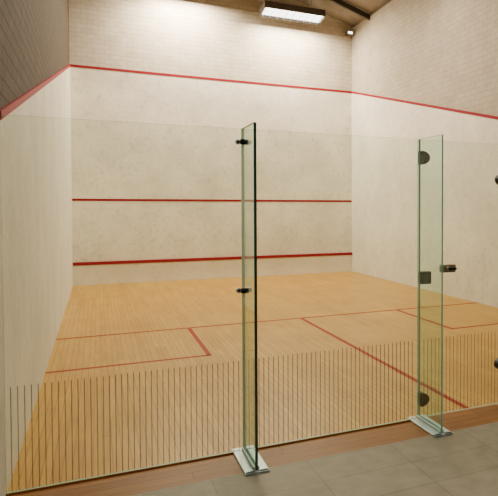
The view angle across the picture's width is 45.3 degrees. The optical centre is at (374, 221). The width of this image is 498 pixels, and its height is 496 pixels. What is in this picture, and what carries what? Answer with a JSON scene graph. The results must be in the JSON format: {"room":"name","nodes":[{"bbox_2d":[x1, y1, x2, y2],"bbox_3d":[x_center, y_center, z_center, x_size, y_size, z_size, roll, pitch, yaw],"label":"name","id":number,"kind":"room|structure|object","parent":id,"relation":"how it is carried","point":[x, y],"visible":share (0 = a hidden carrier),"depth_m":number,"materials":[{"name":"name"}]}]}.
{"room":"sports hall","nodes":[
{"label":"sports hall","id":0,"kind":"room"},
{"bbox_2d":[0,0,72,495],"bbox_3d":[-4.242,-1.655,7.396,0.212,6.220,10.060,-1,2,-26],"label":"wall","id":1,"kind":"structure","parent":0,"point":[36,264],"depth_m":4.64,"materials":[{"name":"paint"}]},
{"bbox_2d":[0,64,69,119],"bbox_3d":[-4.213,-1.925,7.565,0.018,2.490,9.732,-1,2,-26],"label":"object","id":2,"kind":"object","parent":1,"relation":"attached to","point":[7,109],"depth_m":4.36,"materials":[{"name":"red paint"}]},
{"bbox_2d":[69,0,352,261],"bbox_3d":[-3.499,-2.314,13.427,6.800,7.240,0.212,-1,2,-26],"label":"wall","id":3,"kind":"structure","parent":0,"point":[221,39],"depth_m":13.13,"materials":[{"name":"paint"}]},
{"bbox_2d":[70,64,350,92],"bbox_3d":[-3.451,-3.287,13.305,6.376,0.050,0.006,-1,2,-26],"label":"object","id":4,"kind":"object","parent":3,"relation":"attached to","point":[71,65],"depth_m":13.09,"materials":[{"name":"red paint"}]},
{"bbox_2d":[72,199,351,201],"bbox_3d":[-3.452,-0.498,13.374,6.376,0.050,0.004,-1,2,-26],"label":"service line","id":5,"kind":"object","parent":3,"relation":"attached to","point":[200,200],"visible":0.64,"depth_m":13.23,"materials":[{"name":"red paint"}]},
{"bbox_2d":[73,252,351,285],"bbox_3d":[-3.442,1.062,13.392,6.376,0.490,0.050,-1,2,-26],"label":"board","id":6,"kind":"object","parent":3,"relation":"attached to","point":[129,271],"visible":0.98,"depth_m":13.15,"materials":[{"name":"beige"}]},
{"bbox_2d":[345,31,352,36],"bbox_3d":[-0.654,-4.746,14.489,0.140,0.070,0.260,-1,2,-26],"label":"floodlight","id":7,"kind":"object","parent":3,"relation":"attached to","point":[348,33],"visible":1,"depth_m":14.41,"materials":[{"name":"white plastic"}]},
{"bbox_2d":[7,271,497,495],"bbox_3d":[-0.343,1.516,6.971,9.400,0.102,14.350,-1,2,-26],"label":"floor","id":8,"kind":"structure","parent":0,"point":[84,423],"depth_m":5.11,"materials":[{"name":"brown wood"}]},
{"bbox_2d":[6,419,410,495],"bbox_3d":[0.774,1.518,4.651,6.372,0.012,0.024,-1,2,-26],"label":"channel","id":9,"kind":"object","parent":8,"relation":"on","point":[406,420],"visible":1,"depth_m":3.68,"materials":[{"name":"silver metal"}]},
{"bbox_2d":[0,114,242,493],"bbox_3d":[-1.489,0.465,3.534,1.348,2.148,0.012,-1,2,-26],"label":"panel","id":10,"kind":"object","parent":9,"relation":"on","point":[0,114],"visible":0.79,"depth_m":3.51,"materials":[{"name":"clear glass"}]},
{"bbox_2d":[249,129,417,448],"bbox_3d":[-0.266,0.450,4.123,1.334,2.148,0.012,-1,2,-26],"label":"panel","id":11,"kind":"object","parent":9,"relation":"on","point":[249,129],"visible":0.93,"depth_m":4.41,"materials":[{"name":"clear glass"}]},
{"bbox_2d":[232,445,269,475],"bbox_3d":[-0.806,1.529,3.714,0.150,0.035,0.415,-1,2,-26],"label":"shoe","id":12,"kind":"object","parent":8,"relation":"on","point":[242,457],"visible":0.94,"depth_m":3.66,"materials":[{"name":"silver metal"}]},
{"bbox_2d":[241,122,257,469],"bbox_3d":[-0.800,0.461,3.675,0.018,2.148,0.327,-1,2,-26],"label":"fin","id":13,"kind":"object","parent":12,"relation":"on","point":[253,123],"visible":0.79,"depth_m":3.55,"materials":[{"name":"clear glass"}]},
{"bbox_2d":[235,139,250,144],"bbox_3d":[-0.859,-0.525,3.775,0.104,0.036,0.057,-1,2,-26],"label":"clamp","id":14,"kind":"object","parent":13,"relation":"attached to","point":[241,141],"visible":1,"depth_m":3.76,"materials":[{"name":"black metal"}]},
{"bbox_2d":[236,287,251,293],"bbox_3d":[-0.859,0.454,3.799,0.104,0.036,0.057,-1,2,-26],"label":"clamp","id":15,"kind":"object","parent":13,"relation":"attached to","point":[248,289],"visible":1,"depth_m":3.78,"materials":[{"name":"black metal"}]},
{"bbox_2d":[407,414,452,437],"bbox_3d":[0.410,1.515,4.300,0.150,0.035,0.415,-1,2,-26],"label":"shoe","id":16,"kind":"object","parent":8,"relation":"on","point":[427,424],"visible":0.99,"depth_m":4.24,"materials":[{"name":"silver metal"}]},
{"bbox_2d":[418,134,442,432],"bbox_3d":[0.416,0.447,4.261,0.013,2.148,0.327,-1,2,-26],"label":"fin","id":17,"kind":"object","parent":16,"relation":"on","point":[441,134],"visible":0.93,"depth_m":4.14,"materials":[{"name":"clear glass"}]},
{"bbox_2d":[420,140,495,416],"bbox_3d":[0.738,0.437,4.607,0.856,2.146,0.012,-1,2,-26],"label":"panel","id":18,"kind":"object","parent":8,"relation":"on","point":[420,140],"visible":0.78,"depth_m":4.40,"materials":[{"name":"clear glass"}]},
{"bbox_2d":[439,264,456,272],"bbox_3d":[0.585,0.366,4.514,0.120,0.060,0.090,-1,2,-26],"label":"lock","id":19,"kind":"object","parent":18,"relation":"attached to","point":[446,267],"visible":0.94,"depth_m":4.49,"materials":[{"name":"black metal"}]},
{"bbox_2d":[418,151,497,406],"bbox_3d":[0.738,0.437,4.607,0.856,1.969,0.060,-1,2,-26],"label":"fittings","id":20,"kind":"object","parent":18,"relation":"attached to","point":[425,276],"visible":0.98,"depth_m":4.42,"materials":[{"name":"black metal"}]},
{"bbox_2d":[298,0,390,26],"bbox_3d":[-1.318,-5.372,8.824,6.800,1.140,10.260,-1,2,-26],"label":"ceiling","id":21,"kind":"structure","parent":0,"point":[332,9],"depth_m":13.90,"materials":[{"name":"brown wood"}]},
{"bbox_2d":[259,0,325,25],"bbox_3d":[-1.909,-5.192,13.421,1.456,0.870,0.502,-1,2,-26],"label":"fluorescent light fixture","id":22,"kind":"object","parent":21,"relation":"hanging from","point":[269,9],"visible":1,"depth_m":13.36,"materials":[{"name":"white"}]},
{"bbox_2d":[329,0,369,19],"bbox_3d":[-2.993,-5.348,12.303,6.400,1.120,0.060,-1,2,-26],"label":"rafter","id":23,"kind":"object","parent":21,"relation":"attached to","point":[341,3],"visible":1,"depth_m":13.48,"materials":[{"name":"grey"}]},
{"bbox_2d":[352,0,497,307],"bbox_3d":[1.693,-1.726,10.254,0.212,6.220,10.060,-1,2,-26],"label":"wall","id":24,"kind":"structure","parent":0,"point":[442,53],"depth_m":11.31,"materials":[{"name":"paint"}]},
{"bbox_2d":[351,91,497,119],"bbox_3d":[1.537,-1.993,10.335,0.018,2.490,9.732,-1,2,-26],"label":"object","id":25,"kind":"object","parent":24,"relation":"attached to","point":[353,92],"visible":1,"depth_m":11.15,"materials":[{"name":"red paint"}]}
]}

